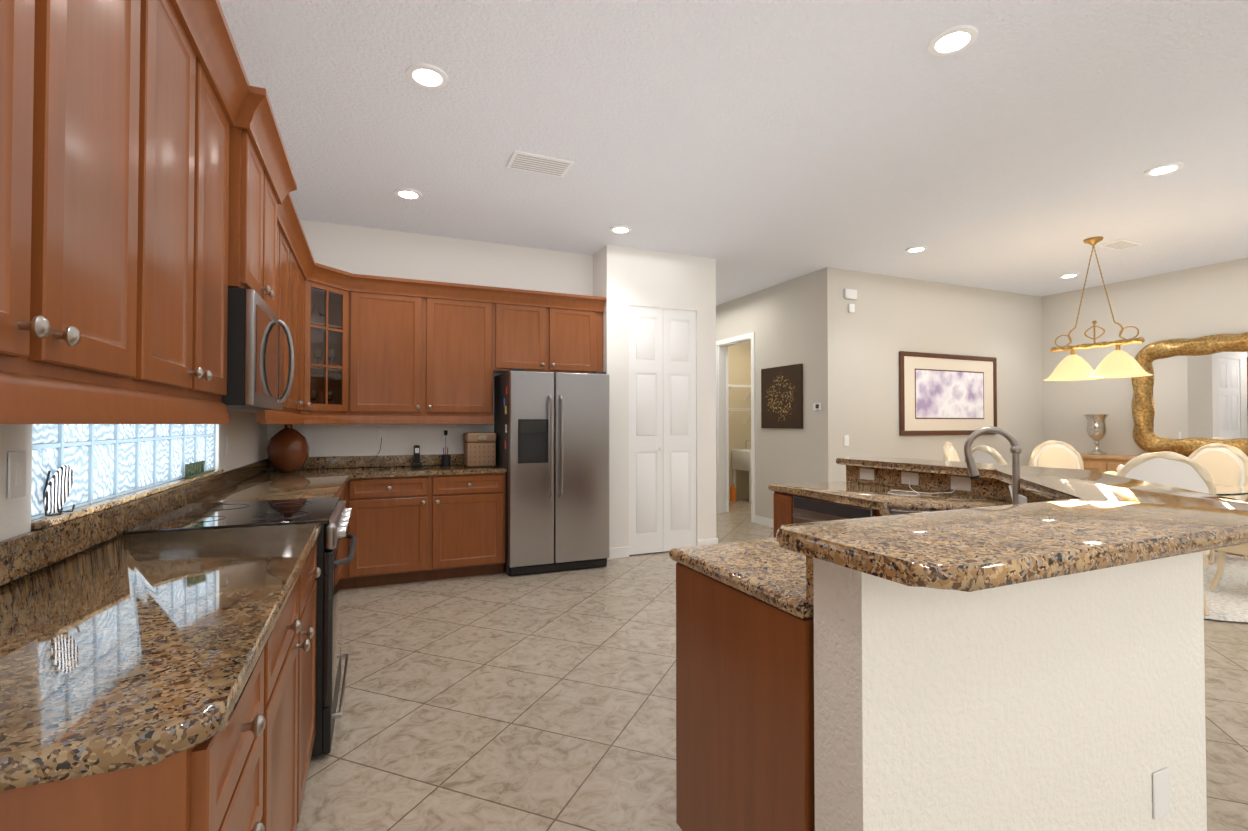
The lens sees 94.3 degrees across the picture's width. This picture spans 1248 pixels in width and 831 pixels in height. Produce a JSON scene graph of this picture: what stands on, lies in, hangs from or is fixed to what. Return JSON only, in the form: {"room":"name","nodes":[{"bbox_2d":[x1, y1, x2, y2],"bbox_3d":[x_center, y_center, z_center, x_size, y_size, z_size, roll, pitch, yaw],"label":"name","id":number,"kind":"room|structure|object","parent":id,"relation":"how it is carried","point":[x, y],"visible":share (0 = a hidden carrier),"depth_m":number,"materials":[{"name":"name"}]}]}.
{"room":"kitchen","nodes":[
{"label":"kitchen","id":0,"kind":"room"},
{"bbox_2d":[0,411,266,540],"bbox_3d":[-1.405,-0.208,1.043,0.120,3.030,8.370,0,-1,-23],"label":"wall","id":1,"kind":"structure","parent":0,"point":[246,433],"depth_m":1.50,"materials":[{"name":"white paint"}]},
{"bbox_2d":[7,451,25,498],"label":"electrical outlet","id":2,"kind":"object","parent":1,"relation":"attached to","point":[16,483],"depth_m":1.43,"materials":[{"name":"white plastic"}]},
{"bbox_2d":[0,0,155,395],"bbox_3d":[-1.080,-0.600,0.862,0.324,1.070,0.870,0,-1,-23],"label":"upper cabinet","id":3,"kind":"object","parent":1,"relation":"attached to","point":[148,212],"depth_m":1.05,"materials":[{"name":"brown wood"}]},
{"bbox_2d":[0,0,235,407],"bbox_3d":[-1.424,-0.588,1.660,0.324,1.070,0.868,0,-1,-23],"label":"upper cabinet","id":4,"kind":"object","parent":1,"relation":"attached to","point":[194,115],"depth_m":1.65,"materials":[{"name":"brown wood"}]},
{"bbox_2d":[31,424,222,528],"bbox_3d":[-1.968,0.104,2.392,0.136,0.412,1.958,0,-1,-23],"label":"blocks","id":5,"kind":"object","parent":1,"relation":"in","point":[112,465],"visible":0.52,"depth_m":2.01,"materials":[{"name":"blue glass"}]},
{"bbox_2d":[43,465,74,515],"bbox_3d":[-1.595,0.208,1.636,0.043,0.138,0.140,0,-1,-23],"label":"plate","id":6,"kind":"object","parent":5,"relation":"on","point":[57,489],"visible":1,"depth_m":1.62,"materials":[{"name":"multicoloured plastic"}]},
{"bbox_2d":[184,470,214,478],"bbox_3d":[-2.149,0.295,2.937,0.020,0.008,0.470,0,-1,-23],"label":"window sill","id":7,"kind":"structure","parent":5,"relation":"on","point":[202,473],"depth_m":2.90,"materials":[{"name":"green"}]},
{"bbox_2d":[185,461,204,476],"bbox_3d":[-2.126,0.265,2.874,0.012,0.065,0.303,0,-1,-23],"label":"family sign","id":8,"kind":"object","parent":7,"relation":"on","point":[194,468],"visible":0.79,"depth_m":2.84,"materials":[{"name":"green"}]},
{"bbox_2d":[0,458,267,585],"bbox_3d":[-2.017,0.367,2.642,0.020,0.099,4.688,0,-1,-23],"label":"backsplash","id":9,"kind":"structure","parent":1,"relation":"attached to","point":[22,554],"depth_m":1.82,"materials":[{"name":"brown stone"}]},
{"bbox_2d":[225,435,228,454],"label":"electrical outlet","id":10,"kind":"object","parent":1,"relation":"attached to","point":[227,436],"depth_m":3.47,"materials":[{"name":"white plastic"}]},
{"bbox_2d":[180,212,291,415],"bbox_3d":[-2.067,-0.565,3.154,0.324,1.070,0.838,0,-1,-23],"label":"upper cabinet","id":11,"kind":"object","parent":1,"relation":"attached to","point":[285,236],"depth_m":3.46,"materials":[{"name":"brown wood"}]},
{"bbox_2d":[232,108,283,317],"bbox_3d":[-1.726,-0.791,2.427,0.372,0.640,0.766,0,-1,-23],"label":"upper cabinet","id":12,"kind":"object","parent":1,"relation":"attached to","point":[259,196],"depth_m":2.34,"materials":[{"name":"brown wood"}]},
{"bbox_2d":[222,287,294,409],"bbox_3d":[-1.679,-0.250,2.439,0.472,0.433,0.758,0,-1,-23],"label":"microwave","id":13,"kind":"object","parent":12,"relation":"attached to","point":[257,327],"visible":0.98,"depth_m":2.18,"materials":[{"name":"silver metal"}]},
{"bbox_2d":[242,236,311,415],"bbox_3d":[-2.390,-0.553,3.954,0.362,1.070,0.886,0,-1,-23],"label":"upper cabinet","id":14,"kind":"object","parent":1,"relation":"attached to","point":[301,270],"depth_m":4.21,"materials":[{"name":"brown wood"}]},
{"bbox_2d":[312,272,351,411],"bbox_3d":[-2.552,-0.558,4.645,0.611,1.040,0.611,0,-1,-23],"label":"upper cabinet","id":15,"kind":"object","parent":1,"relation":"attached to","point":[331,291],"depth_m":4.59,"materials":[{"name":"brown wood"}]},
{"bbox_2d":[267,219,592,467],"bbox_3d":[-1.662,-0.142,5.423,2.870,3.030,0.120,0,-1,-23],"label":"wall","id":16,"kind":"structure","parent":0,"point":[371,251],"depth_m":5.29,"materials":[{"name":"white paint"}]},
{"bbox_2d":[302,429,311,441],"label":"electrical outlet","id":17,"kind":"object","parent":16,"relation":"attached to","point":[305,432],"depth_m":4.90,"materials":[{"name":"white plastic"}]},
{"bbox_2d":[268,454,465,469],"bbox_3d":[-2.089,0.404,5.151,1.832,0.099,0.021,0,-1,-23],"label":"backsplash","id":18,"kind":"structure","parent":16,"relation":"attached to","point":[431,459],"depth_m":5.10,"materials":[{"name":"brown stone"}]},
{"bbox_2d":[377,428,385,451],"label":"electrical outlet","id":19,"kind":"object","parent":16,"relation":"attached to","point":[381,432],"depth_m":5.13,"materials":[{"name":"white plastic"}]},
{"bbox_2d":[340,280,495,415],"bbox_3d":[-1.798,-0.536,5.105,1.235,1.070,0.362,0,-1,-23],"label":"upper cabinet","id":20,"kind":"object","parent":16,"relation":"attached to","point":[412,351],"depth_m":4.97,"materials":[{"name":"brown wood"}]},
{"bbox_2d":[442,428,448,440],"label":"electrical outlet","id":21,"kind":"object","parent":16,"relation":"attached to","point":[445,431],"depth_m":5.34,"materials":[{"name":"white plastic"}]},
{"bbox_2d":[496,296,603,372],"bbox_3d":[-0.750,-0.734,5.580,1.063,0.660,0.324,0,-1,-23],"label":"upper cabinet","id":22,"kind":"object","parent":16,"relation":"attached to","point":[564,336],"depth_m":5.43,"materials":[{"name":"brown wood"}]},
{"bbox_2d":[593,249,600,296],"bbox_3d":[-0.235,-0.135,5.889,0.120,3.030,0.390,0,-1,-23],"label":"wall","id":23,"kind":"structure","parent":0,"point":[597,256],"depth_m":5.83,"materials":[{"name":"white paint"}]},
{"bbox_2d":[601,245,708,547],"bbox_3d":[0.320,-0.135,5.851,1.110,3.030,0.120,0,-1,-23],"label":"wall","id":24,"kind":"structure","parent":0,"point":[624,278],"depth_m":5.71,"materials":[{"name":"white paint"}]},
{"bbox_2d":[629,304,696,554],"bbox_3d":[0.393,0.139,5.830,0.770,2.458,0.069,0,-1,-23],"label":"door","id":25,"kind":"structure","parent":24,"relation":"attached to","point":[662,429],"depth_m":5.82,"materials":[{"name":"white paint"}]},
{"bbox_2d":[709,258,715,538],"bbox_3d":[0.269,-0.110,7.527,0.120,3.030,3.240,0,-1,-23],"label":"wall","id":26,"kind":"structure","parent":0,"point":[712,262],"depth_m":6.05,"materials":[{"name":"white paint"}]},
{"bbox_2d":[219,0,1247,305],"bbox_3d":[2.318,-1.726,4.154,9.400,0.100,11.340,0,-1,-23],"label":"ceiling","id":27,"kind":"structure","parent":0,"point":[1017,146],"depth_m":3.40,"materials":[{"name":"white paint"}]},
{"bbox_2d":[394,188,421,199],"bbox_3d":[-1.610,-1.663,4.318,0.192,0.022,0.220,0,-1,-23],"label":"recessed light","id":28,"kind":"object","parent":27,"relation":"in","point":[405,193],"depth_m":4.33,"materials":[{"name":"white paint"}]},
{"bbox_2d":[406,63,447,88],"bbox_3d":[-0.971,-1.684,2.858,0.195,0.022,0.208,0,-1,-23],"label":"recessed light","id":29,"kind":"object","parent":27,"relation":"in","point":[424,75],"depth_m":2.87,"materials":[{"name":"white paint"}]},
{"bbox_2d":[506,150,573,176],"bbox_3d":[-0.562,-1.674,3.862,0.400,0.013,0.250,0,-1,-23],"label":"ceiling vent","id":30,"kind":"object","parent":27,"relation":"in","point":[535,163],"depth_m":3.85,"materials":[{"name":"white metal"}]},
{"bbox_2d":[609,225,631,233],"bbox_3d":[-0.031,-1.651,5.106,0.203,0.022,0.221,0,-1,-23],"label":"recessed light","id":31,"kind":"object","parent":27,"relation":"in","point":[618,229],"depth_m":5.13,"materials":[{"name":"white paint"}]},
{"bbox_2d":[905,246,926,252],"bbox_3d":[2.871,-1.642,5.686,0.211,0.022,0.214,0,-1,-23],"label":"recessed light","id":32,"kind":"object","parent":27,"relation":"in","point":[914,249],"depth_m":5.72,"materials":[{"name":"white paint"}]},
{"bbox_2d":[928,25,977,55],"bbox_3d":[1.471,-1.688,2.594,0.208,0.022,0.204,0,-1,-23],"label":"recessed light","id":33,"kind":"object","parent":27,"relation":"in","point":[953,40],"depth_m":2.60,"materials":[{"name":"white paint"}]},
{"bbox_2d":[1043,236,1151,380],"bbox_3d":[4.402,-1.004,5.421,0.470,1.304,0.840,0,-1,-23],"label":"pendant chandelier","id":34,"kind":"object","parent":27,"relation":"hanging from","point":[1118,362],"visible":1,"depth_m":5.39,"materials":[{"name":"yellow glass"}]},
{"bbox_2d":[1098,239,1142,249],"bbox_3d":[4.792,-1.648,5.587,0.360,0.013,0.200,0,-1,-23],"label":"ceiling vent","id":35,"kind":"object","parent":27,"relation":"in","point":[1120,244],"depth_m":5.56,"materials":[{"name":"white paint"}]},
{"bbox_2d":[1144,162,1183,175],"bbox_3d":[3.637,-1.669,3.902,0.215,0.022,0.202,0,-1,-23],"label":"recessed light","id":36,"kind":"object","parent":27,"relation":"in","point":[1167,168],"depth_m":3.92,"materials":[{"name":"white paint"}]},
{"bbox_2d":[727,341,750,499],"bbox_3d":[1.635,-0.101,8.132,0.010,3.030,3.449,0,-1,-23],"label":"wall","id":37,"kind":"structure","parent":0,"point":[739,364],"depth_m":8.12,"materials":[{"name":"beige paint"}]},
{"bbox_2d":[728,384,750,423],"bbox_3d":[2.081,-0.184,9.908,0.890,0.656,0.289,0,-1,-23],"label":"wire shelf","id":38,"kind":"object","parent":37,"relation":"attached to","point":[730,385],"visible":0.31,"depth_m":9.81,"materials":[{"name":"white paint"}]},
{"bbox_2d":[297,498,1247,830],"bbox_3d":[2.318,1.404,4.107,9.400,0.100,11.340,0,-1,-23],"label":"floor","id":39,"kind":"structure","parent":0,"point":[523,702],"depth_m":2.65,"materials":[{"name":"tile"}]},
{"bbox_2d":[0,634,275,830],"bbox_3d":[-0.918,0.866,0.834,0.617,0.875,0.460,0,-1,-23],"label":"base cabinet","id":40,"kind":"object","parent":39,"relation":"on","point":[234,790],"depth_m":0.76,"materials":[{"name":"brown wood"}]},
{"bbox_2d":[0,523,321,797],"bbox_3d":[-1.132,0.417,1.357,0.632,0.040,1.629,0,-1,-23],"label":"countertop","id":41,"kind":"structure","parent":40,"relation":"on","point":[123,654],"depth_m":0.99,"materials":[{"name":"brown stone"}]},
{"bbox_2d":[124,497,356,756],"bbox_3d":[-1.547,0.857,2.480,0.716,0.904,0.764,0,-1,-23],"label":"range","id":42,"kind":"object","parent":39,"relation":"on","point":[331,516],"visible":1,"depth_m":2.26,"materials":[{"name":"black glass"}]},
{"bbox_2d":[276,542,320,830],"bbox_3d":[-1.234,0.878,1.571,0.617,0.875,1.143,0,-1,-23],"label":"base cabinet","id":43,"kind":"object","parent":39,"relation":"on","point":[296,632],"depth_m":1.63,"materials":[{"name":"brown wood"}]},
{"bbox_2d":[343,538,343,588],"bbox_3d":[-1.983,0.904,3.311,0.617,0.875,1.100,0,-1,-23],"label":"base cabinet","id":44,"kind":"object","parent":39,"relation":"on","point":[343,538],"depth_m":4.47,"materials":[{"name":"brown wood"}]},
{"bbox_2d":[344,506,347,588],"bbox_3d":[-2.435,0.920,4.360,0.617,0.875,1.186,0,-1,-23],"label":"base cabinet","id":45,"kind":"object","parent":39,"relation":"on","point":[345,540],"depth_m":4.48,"materials":[{"name":"brown wood"}]},
{"bbox_2d":[348,498,504,588],"bbox_3d":[-1.707,0.929,4.983,1.253,0.875,0.617,0,-1,-23],"label":"base cabinet","id":46,"kind":"object","parent":39,"relation":"on","point":[401,542],"depth_m":4.71,"materials":[{"name":"brown wood"}]},
{"bbox_2d":[188,465,506,505],"bbox_3d":[-1.650,0.458,4.106,1.852,0.040,2.286,0,-1,-23],"label":"countertop","id":47,"kind":"structure","parent":46,"relation":"on","point":[361,485],"depth_m":4.58,"materials":[{"name":"brown stone"}]},
{"bbox_2d":[267,424,308,472],"bbox_3d":[-2.623,0.238,4.525,0.290,0.412,0.290,0,-1,-23],"label":"vase","id":48,"kind":"object","parent":47,"relation":"on","point":[288,449],"visible":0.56,"depth_m":4.43,"materials":[{"name":"brown ceramic"}]},
{"bbox_2d":[411,445,421,466],"bbox_3d":[-1.845,0.359,5.157,0.090,0.189,0.090,0,-1,-23],"label":"cordless phone","id":49,"kind":"object","parent":47,"relation":"on","point":[416,463],"visible":0.98,"depth_m":5.14,"materials":[{"name":"black plastic"}]},
{"bbox_2d":[441,448,450,465],"bbox_3d":[-1.602,0.372,5.212,0.080,0.164,0.080,0,-1,-23],"label":"pen cup","id":50,"kind":"object","parent":47,"relation":"on","point":[445,460],"visible":1,"depth_m":5.18,"materials":[{"name":"black plastic"}]},
{"bbox_2d":[463,432,495,466],"bbox_3d":[-1.321,0.306,5.293,0.260,0.299,0.265,0,-1,-23],"label":"chest","id":51,"kind":"object","parent":47,"relation":"on","point":[479,448],"visible":1,"depth_m":5.18,"materials":[{"name":"brown wicker"}]},
{"bbox_2d":[494,368,608,575],"bbox_3d":[-0.668,0.490,5.330,0.914,1.765,0.757,0,-1,-23],"label":"fridge","id":52,"kind":"object","parent":39,"relation":"on","point":[551,430],"visible":1,"depth_m":5.04,"materials":[{"name":"grey metal"}]},
{"bbox_2d":[730,484,735,500],"bbox_3d":[1.829,1.292,9.723,0.100,0.290,0.100,0,-1,-23],"label":"bottle","id":53,"kind":"object","parent":39,"relation":"on","point":[732,493],"visible":1,"depth_m":9.68,"materials":[{"name":"orange plastic"}]},
{"bbox_2d":[732,440,750,502],"bbox_3d":[2.204,0.924,9.806,0.550,1.032,0.545,0,-1,-23],"label":"utility sink","id":54,"kind":"object","parent":39,"relation":"on","point":[741,459],"visible":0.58,"depth_m":9.68,"materials":[{"name":"white plastic"}]},
{"bbox_2d":[669,541,1206,830],"bbox_3d":[1.023,0.816,2.488,2.185,1.027,2.146,0,-1,-23],"label":"kitchen island","id":55,"kind":"object","parent":39,"relation":"on","point":[893,644],"depth_m":1.31,"materials":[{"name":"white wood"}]},
{"bbox_2d":[749,458,1247,597],"bbox_3d":[1.133,0.281,2.449,2.420,0.040,2.360,0,-1,-23],"label":"island countertop","id":56,"kind":"structure","parent":55,"relation":"on","point":[940,529],"depth_m":1.33,"materials":[{"name":"brown stone"}]},
{"bbox_2d":[889,426,1021,514],"bbox_3d":[1.316,0.376,2.390,0.848,0.663,0.848,0,-1,-23],"label":"sink","id":57,"kind":"object","parent":56,"relation":"in","point":[914,505],"depth_m":2.38,"materials":[{"name":"silver metal"}]},
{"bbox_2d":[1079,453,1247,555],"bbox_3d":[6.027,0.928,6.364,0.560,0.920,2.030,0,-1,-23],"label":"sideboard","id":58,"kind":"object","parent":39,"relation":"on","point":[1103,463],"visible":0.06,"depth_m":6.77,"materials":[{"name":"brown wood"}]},
{"bbox_2d":[1085,414,1108,454],"bbox_3d":[5.760,0.233,7.054,0.244,0.489,0.244,0,-1,-23],"label":"urn","id":59,"kind":"object","parent":58,"relation":"on","point":[1096,428],"visible":1,"depth_m":7.00,"materials":[{"name":"silver metal"}]},
{"bbox_2d":[1203,552,1247,621],"bbox_3d":[4.481,1.359,5.202,3.060,0.018,3.060,0,-1,-23],"label":"shag rug","id":60,"kind":"object","parent":39,"relation":"on","point":[1226,598],"visible":0.08,"depth_m":4.43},
{"bbox_2d":[943,441,959,461],"bbox_3d":[3.619,0.813,5.925,0.596,1.084,0.534,-1,-1,40],"label":"dining chair","id":61,"kind":"object","parent":60,"relation":"on","point":[950,453],"visible":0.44,"depth_m":5.98,"materials":[{"name":"beige fabric"}]},
{"bbox_2d":[964,445,1007,464],"bbox_3d":[3.373,0.800,5.047,0.596,1.084,0.534,0,-1,-8],"label":"dining chair","id":62,"kind":"object","parent":60,"relation":"on","point":[985,454],"visible":0.23,"depth_m":4.95,"materials":[{"name":"beige fabric"}]},
{"bbox_2d":[1028,440,1083,469],"bbox_3d":[4.814,0.819,6.322,0.534,1.084,0.596,0,-1,17],"label":"dining chair","id":63,"kind":"object","parent":60,"relation":"on","point":[1054,454],"visible":0.4,"depth_m":6.52,"materials":[{"name":"beige fabric"}]},
{"bbox_2d":[1116,451,1215,615],"bbox_3d":[3.785,0.786,4.124,0.534,1.084,0.596,-1,-1,33],"label":"dining chair","id":64,"kind":"object","parent":60,"relation":"on","point":[1172,469],"visible":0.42,"depth_m":3.87,"materials":[{"name":"beige fabric"}]},
{"bbox_2d":[1188,443,1247,563],"bbox_3d":[5.522,0.807,5.536,0.596,1.084,0.534,0,-1,-17],"label":"dining chair","id":65,"kind":"object","parent":60,"relation":"on","point":[1223,464],"visible":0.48,"depth_m":5.51,"materials":[{"name":"beige fabric"}]},
{"bbox_2d":[1209,543,1247,589],"bbox_3d":[4.774,0.787,4.212,0.534,1.084,0.596,0,-1,-16],"label":"dining chair","id":66,"kind":"object","parent":60,"relation":"on","point":[1241,549],"visible":0.5,"depth_m":4.36,"materials":[{"name":"beige wood"}]},
{"bbox_2d":[1214,484,1247,495],"bbox_3d":[4.481,0.979,5.208,1.612,0.738,1.612,0,-1,-23],"label":"dining table","id":67,"kind":"object","parent":60,"relation":"on","point":[1225,490],"visible":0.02,"depth_m":4.64,"materials":[{"name":"beige wood"}]},
{"bbox_2d":[1104,464,1123,474],"bbox_3d":[4.456,0.525,5.231,0.342,0.170,0.290,0,-1,-23],"label":"decor","id":68,"kind":"object","parent":67,"relation":"on","point":[1119,467],"visible":0.15,"depth_m":5.19,"materials":[{"name":"beige fabric"}]},
{"bbox_2d":[716,267,836,518],"bbox_3d":[1.600,-0.102,8.050,0.120,3.030,3.570,0,-1,-23],"label":"wall","id":69,"kind":"structure","parent":0,"point":[791,322],"depth_m":6.88,"materials":[{"name":"grey paint"}]},
{"bbox_2d":[607,332,773,558],"bbox_3d":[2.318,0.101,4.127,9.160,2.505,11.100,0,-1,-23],"label":"baseboard","id":70,"kind":"structure","parent":69,"relation":"attached to","point":[722,447],"depth_m":8.41,"materials":[{"name":"white paint"}]},
{"bbox_2d":[761,364,802,428],"bbox_3d":[1.926,-0.221,7.099,0.030,0.760,0.760,0,-1,-23],"label":"art panel","id":71,"kind":"object","parent":69,"relation":"attached to","point":[781,396],"visible":0.96,"depth_m":7.05,"materials":[{"name":"brown"}]},
{"bbox_2d":[813,403,820,409],"bbox_3d":[2.177,-0.100,6.524,0.022,0.080,0.110,0,-1,-23],"label":"thermostat","id":72,"kind":"object","parent":69,"relation":"attached to","point":[816,406],"visible":0.96,"depth_m":6.51,"materials":[{"name":"white plastic"}]},
{"bbox_2d":[836,268,1042,481],"bbox_3d":[4.059,-0.114,7.231,3.750,3.030,0.120,0,-1,-23],"label":"wall","id":73,"kind":"structure","parent":0,"point":[884,324],"depth_m":6.97,"materials":[{"name":"grey paint"}]},
{"bbox_2d":[844,435,848,445],"bbox_3d":[2.492,0.279,6.478,0.070,0.120,0.010,0,-1,-23],"label":"light switch","id":74,"kind":"object","parent":73,"relation":"attached to","point":[846,440],"visible":1,"depth_m":6.47,"materials":[{"name":"white plastic"}]},
{"bbox_2d":[844,289,856,299],"bbox_3d":[2.548,-1.365,6.511,0.170,0.110,0.038,0,-1,-23],"label":"box","id":75,"kind":"object","parent":73,"relation":"attached to","point":[850,293],"depth_m":6.49,"materials":[{"name":"white plastic"}]},
{"bbox_2d":[848,304,854,312],"bbox_3d":[2.560,-1.207,6.519,0.080,0.095,0.028,0,-1,-23],"label":"box","id":76,"kind":"object","parent":73,"relation":"attached to","point":[851,307],"depth_m":6.50,"materials":[{"name":"white plastic"}]},
{"bbox_2d":[899,351,996,434],"bbox_3d":[4.017,-0.256,7.129,1.690,0.990,0.034,0,-1,-23],"label":"framed picture","id":77,"kind":"object","parent":73,"relation":"attached to","point":[944,394],"visible":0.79,"depth_m":7.09,"materials":[{"name":"purple paper"}]},
{"bbox_2d":[1042,257,1247,456],"bbox_3d":[7.262,-0.157,4.380,0.120,3.030,7.650,0,-1,-23],"label":"wall","id":78,"kind":"structure","parent":0,"point":[1200,301],"depth_m":7.05,"materials":[{"name":"grey paint"}]},
{"bbox_2d":[1131,332,1247,456],"bbox_3d":[6.506,-0.214,5.955,0.219,1.332,2.122,0,-1,-23],"label":"mirror","id":79,"kind":"object","parent":78,"relation":"attached to","point":[1190,396],"visible":0.92,"depth_m":6.40,"materials":[{"name":"gold mirror"}]}
]}

